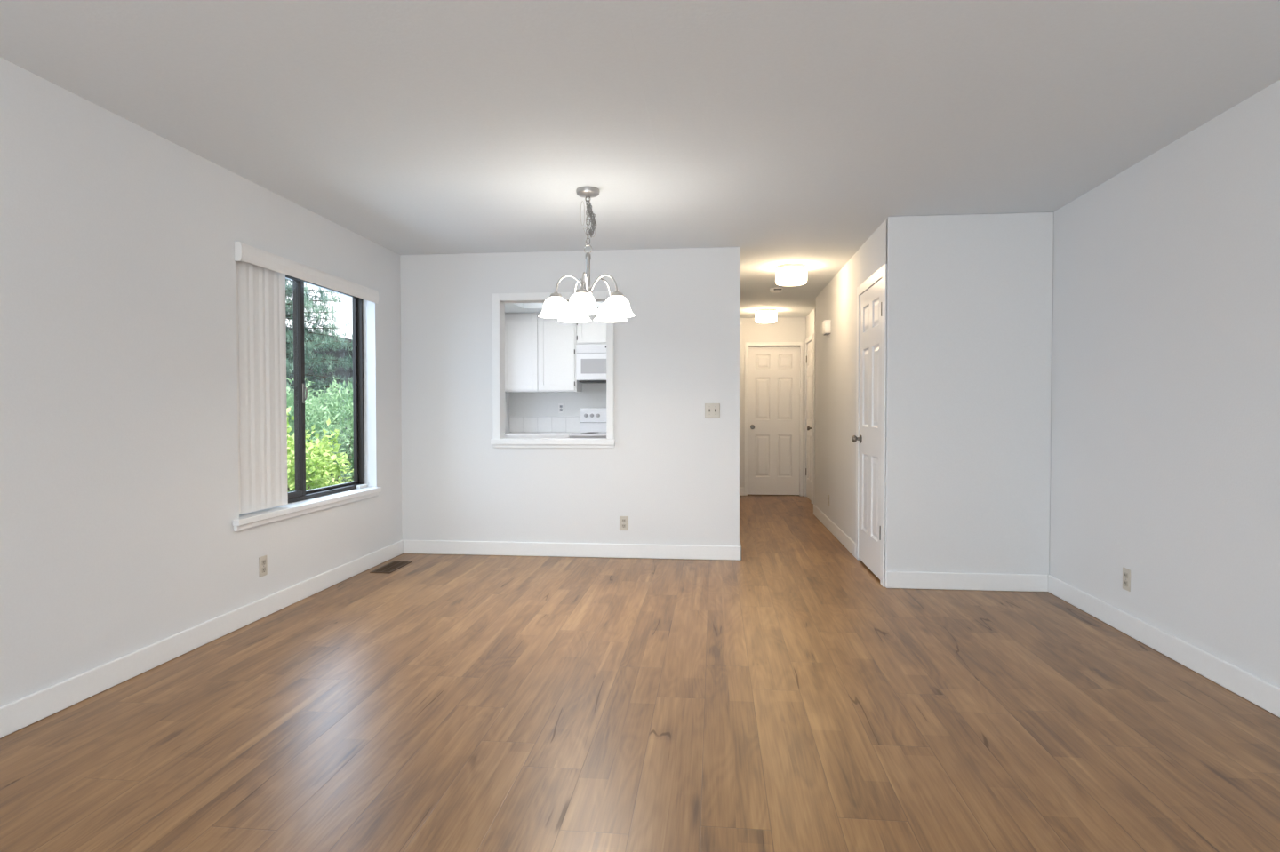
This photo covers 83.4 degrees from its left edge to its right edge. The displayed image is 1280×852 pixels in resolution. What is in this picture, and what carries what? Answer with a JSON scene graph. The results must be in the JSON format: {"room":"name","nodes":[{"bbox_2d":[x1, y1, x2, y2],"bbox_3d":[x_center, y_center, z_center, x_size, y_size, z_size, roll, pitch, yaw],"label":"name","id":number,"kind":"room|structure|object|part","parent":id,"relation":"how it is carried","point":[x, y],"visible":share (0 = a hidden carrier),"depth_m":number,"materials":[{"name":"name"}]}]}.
{"room":"empty living room","nodes":[
{"label":"empty living room","id":0,"kind":"room"},
{"bbox_2d":[0,56,402,706],"bbox_3d":[-2.454,-0.087,1.849,0.168,2.440,8.376,0,1,6],"label":"wall","id":1,"kind":"structure","parent":0,"point":[119,499],"depth_m":3.14,"materials":[{"name":"white paint"}]},
{"bbox_2d":[0,540,403,738],"bbox_3d":[-2.369,1.078,1.800,0.014,0.112,8.246,0,1,6],"label":"baseboard","id":2,"kind":"structure","parent":1,"relation":"attached to","point":[20,714],"depth_m":3.32,"materials":[{"name":"white paint"}]},
{"bbox_2d":[258,555,267,577],"bbox_3d":[-2.136,0.795,4.073,0.009,0.114,0.070,0,1,6],"label":"wall outlet","id":3,"kind":"object","parent":1,"relation":"attached to","point":[262,561],"visible":1,"depth_m":4.07,"materials":[{"name":"beige plastic"}]},
{"bbox_2d":[232,487,381,531],"bbox_3d":[-2.147,0.512,4.637,0.208,0.064,1.640,0,1,6],"label":"trim","id":4,"kind":"structure","parent":1,"relation":"attached to","point":[260,517],"depth_m":4.43,"materials":[{"name":"white paint"}]},
{"bbox_2d":[356,484,367,488],"bbox_3d":[-2.080,0.452,5.366,0.030,0.026,0.105,0,1,6],"label":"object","id":5,"kind":"object","parent":4,"relation":"on","point":[361,486],"visible":1,"depth_m":5.34,"materials":[{"name":"white plastic"}]},
{"bbox_2d":[285,274,364,503],"bbox_3d":[-2.198,-0.260,4.654,0.098,1.479,1.585,0,1,6],"label":"window","id":6,"kind":"structure","parent":1,"relation":"in","point":[300,493],"depth_m":4.67,"materials":[{"name":"brown metal"}]},
{"bbox_3d":[-2.230,-0.251,4.278,0.026,1.421,0.783,0,1,6],"label":"sash","id":7,"kind":"part","parent":6,"relation":"part of","materials":[{"name":"brown metal"}]},
{"bbox_2d":[234,241,378,514],"bbox_3d":[-2.100,-0.267,4.634,0.120,1.470,1.584,0,1,6],"label":"vertical blind","id":8,"kind":"object","parent":6,"relation":"attached to","point":[260,274],"visible":0.88,"depth_m":4.11,"materials":[{"name":"plastic"}]},
{"bbox_2d":[504,392,509,432],"bbox_3d":[-1.742,-0.203,7.268,0.120,2.440,2.554,0,1,6],"label":"wall","id":9,"kind":"structure","parent":0,"point":[507,395],"depth_m":8.43,"materials":[{"name":"white paint"}]},
{"bbox_2d":[504,302,605,313],"bbox_3d":[-0.430,-1.341,7.108,2.518,0.160,2.554,0,1,6],"label":"ceiling","id":10,"kind":"structure","parent":0,"point":[509,308],"depth_m":7.77,"materials":[{"name":"white paint"}]},
{"bbox_2d":[509,383,606,432],"bbox_3d":[-0.352,-0.230,8.458,2.600,2.440,0.100,0,1,6],"label":"wall","id":11,"kind":"structure","parent":0,"point":[593,395],"depth_m":8.47,"materials":[{"name":"paint"}]},
{"bbox_2d":[504,312,582,392],"bbox_3d":[-1.134,-0.837,8.293,0.872,0.893,0.359,0,1,6],"label":"upper cabinet","id":12,"kind":"object","parent":11,"relation":"attached to","point":[540,353],"visible":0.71,"depth_m":8.13,"materials":[{"name":"white paint"}]},
{"bbox_3d":[-1.368,-0.834,8.158,0.418,0.862,0.020,0,1,6],"label":"door","id":13,"kind":"part","parent":12,"relation":"part of","materials":[{"name":"white paint"}]},
{"bbox_3d":[-0.947,-0.833,8.114,0.415,0.862,0.020,0,1,6],"label":"door","id":14,"kind":"part","parent":12,"relation":"part of","materials":[{"name":"white paint"}]},
{"bbox_2d":[558,403,564,413],"bbox_3d":[-0.930,-0.209,8.463,0.070,0.114,0.009,0,1,6],"label":"wall outlet","id":15,"kind":"object","parent":11,"relation":"attached to","point":[561,406],"visible":1,"depth_m":8.46,"materials":[{"name":"white plastic"}]},
{"bbox_2d":[576,314,606,344],"bbox_3d":[-0.319,-1.103,8.203,0.764,0.358,0.359,0,1,6],"label":"upper cabinet","id":16,"kind":"object","parent":11,"relation":"attached to","point":[593,332],"visible":0.38,"depth_m":8.07,"materials":[{"name":"white paint"}]},
{"bbox_2d":[576,344,606,383],"bbox_3d":[-0.321,-0.709,8.186,0.758,0.426,0.414,0,1,6],"label":"microwave","id":17,"kind":"object","parent":16,"relation":"attached to","point":[590,359],"visible":0.35,"depth_m":8.04,"materials":[{"name":"white plastic"}]},
{"bbox_2d":[400,247,740,546],"bbox_3d":[-0.581,-0.172,5.799,2.745,2.440,0.130,0,1,6],"label":"wall","id":18,"kind":"structure","parent":0,"point":[672,469],"depth_m":5.72,"materials":[{"name":"white paint"}]},
{"bbox_2d":[492,291,613,439],"bbox_3d":[-0.699,-0.480,5.732,0.983,1.168,0.014,0,1,6],"label":"trim","id":19,"kind":"structure","parent":18,"relation":"attached to","point":[596,295],"depth_m":5.74,"materials":[{"name":"white paint"}]},
{"bbox_2d":[490,438,615,448],"bbox_3d":[-0.691,0.138,5.812,1.005,0.072,0.180,0,1,6],"label":"trim","id":20,"kind":"structure","parent":18,"relation":"attached to","point":[505,443],"depth_m":5.73,"materials":[{"name":"white paint"}]},
{"bbox_2d":[403,540,741,560],"bbox_3d":[-0.548,0.988,6.000,2.745,0.112,0.514,0,1,6],"label":"baseboard","id":21,"kind":"structure","parent":18,"relation":"attached to","point":[728,553],"depth_m":5.74,"materials":[{"name":"white paint"}]},
{"bbox_2d":[619,516,628,530],"bbox_3d":[-0.128,0.773,5.702,0.070,0.114,0.009,0,1,6],"label":"wall outlet","id":22,"kind":"object","parent":18,"relation":"attached to","point":[623,520],"visible":1,"depth_m":5.70,"materials":[{"name":"beige plastic"}]},
{"bbox_2d":[704,403,719,417],"bbox_3d":[0.566,-0.121,5.607,0.116,0.114,0.018,0,1,6],"label":"light switch","id":23,"kind":"object","parent":18,"relation":"attached to","point":[711,410],"visible":1,"depth_m":5.61,"materials":[{"name":"beige plastic"}]},
{"bbox_2d":[0,495,1279,851],"bbox_3d":[0.605,1.153,3.683,5.950,0.120,12.900,0,1,6],"label":"floor","id":24,"kind":"structure","parent":0,"point":[780,698],"depth_m":2.63,"materials":[{"name":"brown wood"}]},
{"bbox_2d":[369,560,412,573],"bbox_3d":[-1.857,1.055,5.373,0.150,0.005,0.390,0,1,6],"label":"floor vent","id":25,"kind":"object","parent":24,"relation":"in","point":[395,565],"visible":1,"depth_m":5.36,"materials":[{"name":"brown metal"}]},
{"bbox_2d":[568,408,606,438],"bbox_3d":[-0.354,0.387,8.054,0.766,1.185,0.710,0,1,6],"label":"range","id":26,"kind":"object","parent":24,"relation":"on","point":[593,420],"visible":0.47,"depth_m":8.31,"materials":[{"name":"white metal"}]},
{"bbox_2d":[568,432,606,436],"bbox_3d":[-0.357,0.092,8.018,0.766,0.029,0.610,0,1,6],"label":"cooktop","id":27,"kind":"object","parent":26,"relation":"in","point":[581,434],"depth_m":7.75,"materials":[{"name":"white metal"}]},
{"bbox_2d":[569,436,606,438],"bbox_3d":[-0.354,0.542,8.057,0.758,0.875,0.710,0,1,6],"label":"oven","id":28,"kind":"object","parent":26,"relation":"in","point":[570,436],"depth_m":7.78,"materials":[{"name":"white metal"}]},
{"bbox_3d":[-1.156,0.564,8.200,0.852,0.865,0.608,0,1,6],"label":"base cabinet","id":29,"kind":"object","parent":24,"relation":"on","visible":0},
{"bbox_2d":[504,416,580,438],"bbox_3d":[-1.158,0.011,8.174,0.856,0.243,0.640,0,1,6],"label":"countertop","id":30,"kind":"structure","parent":29,"relation":"on","point":[524,427],"depth_m":8.47,"materials":[{"name":"white tile"}]},
{"bbox_2d":[0,0,1279,318],"bbox_3d":[0.604,-1.446,3.627,5.950,0.201,12.900,0,1,6],"label":"ceiling","id":31,"kind":"structure","parent":0,"point":[779,132],"depth_m":2.92,"materials":[{"name":"white paint"}]},
{"bbox_2d":[538,186,634,322],"bbox_3d":[-0.301,-0.992,4.115,0.552,0.729,0.535,0,1,6],"label":"chandelier","id":32,"kind":"object","parent":31,"relation":"hanging from","point":[616,308],"visible":1,"depth_m":4.07,"materials":[{"name":"white glass"}]},
{"bbox_3d":[-0.480,-0.679,4.100,0.200,0.103,0.200,0,1,6],"label":"lamp shade","id":33,"kind":"part","parent":32,"relation":"part of","materials":[{"name":"white glass"}]},
{"bbox_3d":[-0.400,-0.814,4.115,0.175,0.106,0.010,0,1,-12],"label":"arm","id":34,"kind":"part","parent":32,"relation":"part of","materials":[{"name":"silver metal"}]},
{"bbox_3d":[-0.392,-0.683,4.299,0.200,0.103,0.200,0,1,6],"label":"lamp shade","id":35,"kind":"part","parent":32,"relation":"part of","materials":[{"name":"white glass"}]},
{"bbox_3d":[-0.351,-0.816,4.225,0.010,0.106,0.175,-1,1,-30],"label":"arm","id":36,"kind":"part","parent":32,"relation":"part of","materials":[{"name":"silver metal"}]},
{"bbox_3d":[-0.318,-0.676,3.955,0.200,0.103,0.200,0,1,6],"label":"lamp shade","id":37,"kind":"part","parent":32,"relation":"part of","materials":[{"name":"white glass"}]},
{"bbox_3d":[-0.310,-0.812,4.034,0.010,0.106,0.174,0,1,6],"label":"arm","id":38,"kind":"part","parent":32,"relation":"part of","materials":[{"name":"silver metal"}]},
{"bbox_3d":[-0.301,-1.174,4.121,0.050,0.272,0.027,0,1,6],"label":"cord","id":39,"kind":"part","parent":32,"relation":"part of","materials":[{"name":"silver metal"}]},
{"bbox_3d":[-0.299,-0.898,4.134,0.032,0.202,0.032,0,1,6],"label":"stem","id":40,"kind":"part","parent":32,"relation":"part of","materials":[{"name":"silver metal"}]},
{"bbox_3d":[-0.299,-1.173,4.129,0.020,0.258,0.019,-1,1,-34],"label":"chain","id":41,"kind":"part","parent":32,"relation":"part of","materials":[{"name":"grey metal"}]},
{"bbox_3d":[-0.279,-1.185,4.117,0.064,0.203,0.043,1,2,38],"label":"slack chain","id":42,"kind":"part","parent":32,"relation":"part of","materials":[{"name":"grey metal"}]},
{"bbox_3d":[-0.230,-0.816,4.213,0.010,0.106,0.175,1,2,42],"label":"arm","id":43,"kind":"part","parent":32,"relation":"part of","materials":[{"name":"silver metal"}]},
{"bbox_3d":[-0.205,-0.814,4.095,0.174,0.106,0.010,1,1,24],"label":"arm","id":44,"kind":"part","parent":32,"relation":"part of","materials":[{"name":"silver metal"}]},
{"bbox_3d":[-0.175,-0.683,4.277,0.200,0.103,0.200,0,1,6],"label":"lamp shade","id":45,"kind":"part","parent":32,"relation":"part of","materials":[{"name":"white glass"}]},
{"bbox_3d":[-0.130,-0.678,4.064,0.200,0.103,0.200,0,1,6],"label":"lamp shade","id":46,"kind":"part","parent":32,"relation":"part of","materials":[{"name":"white glass"}]},
{"bbox_2d":[755,308,776,323],"bbox_3d":[1.592,-1.387,9.057,0.270,0.154,0.270,0,1,6],"label":"ceiling light","id":47,"kind":"object","parent":31,"relation":"attached to","point":[765,316],"visible":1,"depth_m":8.95,"materials":[{"name":"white glass"}]},
{"bbox_2d":[769,288,783,293],"bbox_3d":[1.417,-1.410,7.465,0.132,0.038,0.134,0,1,6],"label":"smoke detector","id":48,"kind":"object","parent":31,"relation":"attached to","point":[772,290],"visible":1,"depth_m":7.42,"materials":[{"name":"white plastic"}]},
{"bbox_2d":[776,264,807,286],"bbox_3d":[1.331,-1.328,6.320,0.270,0.154,0.270,0,1,6],"label":"ceiling light","id":49,"kind":"object","parent":31,"relation":"attached to","point":[787,275],"visible":1,"depth_m":6.21,"materials":[{"name":"white glass"}]},
{"bbox_2d":[739,317,805,496],"bbox_3d":[1.759,-0.262,9.923,1.262,2.440,0.170,0,1,6],"label":"wall","id":50,"kind":"structure","parent":0,"point":[786,329],"depth_m":9.83,"materials":[{"name":"white paint"}]},
{"bbox_2d":[747,346,799,495],"bbox_3d":[1.840,-0.073,9.862,0.700,2.040,0.103,0,1,6],"label":"door","id":51,"kind":"structure","parent":50,"relation":"in","point":[773,372],"depth_m":9.88,"materials":[{"name":"white paint"}]},
{"bbox_2d":[744,342,803,496],"bbox_3d":[1.836,-0.093,9.877,0.786,2.105,0.114,0,1,6],"label":"trim","id":52,"kind":"structure","parent":50,"relation":"attached to","point":[748,344],"depth_m":9.83,"materials":[{"name":"white paint"}]},
{"bbox_2d":[739,488,815,503],"bbox_3d":[1.846,0.914,9.375,1.648,0.112,0.219,1,2,42],"label":"baseboard","id":53,"kind":"structure","parent":50,"relation":"attached to","point":[741,490],"depth_m":9.88,"materials":[{"name":"white paint"}]},
{"bbox_2d":[805,310,813,496],"bbox_3d":[2.281,-0.252,9.470,0.120,2.440,0.865,0,1,6],"label":"wall","id":54,"kind":"structure","parent":0,"point":[809,319],"depth_m":9.56,"materials":[{"name":"white paint"}]},
{"bbox_2d":[805,342,811,500],"bbox_3d":[2.204,-0.068,9.397,0.103,2.050,0.676,0,1,6],"label":"door","id":55,"kind":"structure","parent":54,"relation":"in","point":[808,470],"depth_m":9.47,"materials":[{"name":"white paint"}]},
{"bbox_2d":[804,334,813,503],"bbox_3d":[2.204,-0.095,9.378,0.013,2.130,0.780,0,1,6],"label":"trim","id":56,"kind":"structure","parent":54,"relation":"attached to","point":[808,340],"depth_m":9.03,"materials":[{"name":"white paint"}]},
{"bbox_2d":[813,308,815,504],"bbox_3d":[2.709,-0.230,8.431,1.185,2.440,1.105,0,1,6],"label":"wall","id":57,"kind":"structure","parent":0,"point":[814,309],"depth_m":8.94,"materials":[{"name":"white paint"}]},
{"bbox_2d":[814,221,884,543],"bbox_3d":[1.860,-0.187,6.435,0.120,2.440,3.280,0,1,6],"label":"wall","id":58,"kind":"structure","parent":0,"point":[836,353],"depth_m":6.49,"materials":[{"name":"white paint"}]},
{"bbox_2d":[822,320,831,335],"bbox_3d":[1.838,-0.968,7.080,0.058,0.130,0.200,0,1,6],"label":"door chime","id":59,"kind":"object","parent":58,"relation":"attached to","point":[827,324],"visible":1,"depth_m":6.98,"materials":[{"name":"white plastic"}]},
{"bbox_2d":[813,504,855,557],"bbox_3d":[1.889,0.967,6.902,0.114,0.112,2.424,0,1,6],"label":"baseboard","id":60,"kind":"structure","parent":58,"relation":"attached to","point":[837,532],"depth_m":6.59,"materials":[{"name":"white paint"}]},
{"bbox_2d":[851,278,882,579],"bbox_3d":[1.653,0.018,5.213,0.103,2.045,0.763,0,1,6],"label":"door","id":61,"kind":"structure","parent":58,"relation":"in","point":[870,334],"depth_m":5.19,"materials":[{"name":"white paint"}]},
{"bbox_3d":[1.668,0.099,5.531,0.068,0.064,0.064,0,1,6],"label":"knob","id":62,"kind":"part","parent":61,"relation":"part of","materials":[{"name":"grey metal"}]},
{"bbox_2d":[855,263,887,587],"bbox_3d":[1.717,-0.011,5.205,0.111,2.140,0.939,0,1,6],"label":"trim","id":63,"kind":"structure","parent":58,"relation":"attached to","point":[881,273],"depth_m":4.81,"materials":[{"name":"white paint"}]},
{"bbox_2d":[884,212,1053,587],"bbox_3d":[2.137,-0.150,4.710,1.027,2.440,0.097,0,1,6],"label":"wall","id":64,"kind":"structure","parent":0,"point":[969,297],"depth_m":4.66,"materials":[{"name":"white paint"}]},
{"bbox_2d":[886,571,1047,591],"bbox_3d":[2.125,1.014,4.680,1.013,0.112,0.014,0,1,6],"label":"baseboard","id":65,"kind":"structure","parent":64,"relation":"attached to","point":[894,580],"depth_m":4.67,"materials":[{"name":"white paint"}]},
{"bbox_2d":[1048,80,1279,687],"bbox_3d":[2.340,-0.070,0.952,0.150,2.440,7.578,0,1,6],"label":"wall","id":66,"kind":"structure","parent":0,"point":[1165,420],"depth_m":3.32,"materials":[{"name":"white paint"}]},
{"bbox_2d":[1122,568,1130,591],"bbox_3d":[2.549,0.805,3.764,0.009,0.114,0.070,0,1,6],"label":"wall outlet","id":67,"kind":"object","parent":66,"relation":"attached to","point":[1126,573],"visible":1,"depth_m":3.75,"materials":[{"name":"beige plastic"}]},
{"bbox_2d":[1123,572,1127,578],"bbox_3d":[2.548,0.784,3.764,0.004,0.029,0.034,0,1,6],"label":"receptacle","id":68,"kind":"object","parent":67,"relation":"attached to","point":[1125,574],"depth_m":3.76,"materials":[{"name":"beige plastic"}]},
{"bbox_2d":[1123,580,1127,586],"bbox_3d":[2.548,0.826,3.764,0.004,0.029,0.034,0,1,6],"label":"receptacle","id":69,"kind":"object","parent":67,"relation":"attached to","point":[1125,582],"depth_m":3.76,"materials":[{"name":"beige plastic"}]},
{"bbox_2d":[1048,575,1279,718],"bbox_3d":[2.253,1.095,0.926,0.014,0.112,7.458,0,1,6],"label":"baseboard","id":70,"kind":"structure","parent":66,"relation":"attached to","point":[1244,684],"depth_m":3.33,"materials":[{"name":"white paint"}]},
{"label":"outside","id":71,"kind":"structure","parent":0,"visible":0},
{"bbox_3d":[-28.969,1.037,25.642,57.100,0.100,75.000,0,1,6],"label":"ground","id":72,"kind":"structure","parent":71,"visible":0},
{"bbox_2d":[285,278,352,457],"bbox_3d":[-8.062,-2.261,15.722,4.826,6.902,4.602,0,1,6],"label":"pine tree","id":73,"kind":"object","parent":72,"relation":"on","point":[289,312],"visible":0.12,"depth_m":15.70,"materials":[{"name":"green plant"}]},
{"bbox_2d":[285,280,353,455],"bbox_3d":[-12.603,-2.216,25.389,6.900,6.400,20.800,0,1,6],"label":"sky","id":74,"kind":"structure","parent":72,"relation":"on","point":[344,315],"depth_m":23.77,"materials":[{"name":"white"}]},
{"bbox_2d":[286,377,352,492],"bbox_3d":[-4.806,0.251,9.254,1.924,1.930,1.917,0,1,6],"label":"leafy shrub","id":75,"kind":"object","parent":72,"relation":"on","point":[310,421],"visible":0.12,"depth_m":9.43,"materials":[{"name":"green plant"}]},
{"bbox_2d":[286,407,353,492],"bbox_3d":[-3.353,0.627,6.613,1.373,1.641,1.418,-1,2,-44],"label":"bush","id":76,"kind":"object","parent":72,"relation":"on","point":[324,456],"visible":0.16,"depth_m":6.65,"materials":[{"name":"green plant"}]},
{"bbox_2d":[292,376,353,488],"bbox_3d":[-4.656,0.215,11.306,1.996,2.028,2.220,0,1,17],"label":"leafy shrub","id":77,"kind":"object","parent":72,"relation":"on","point":[348,404],"visible":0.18,"depth_m":10.96,"materials":[{"name":"green plant"}]}
]}

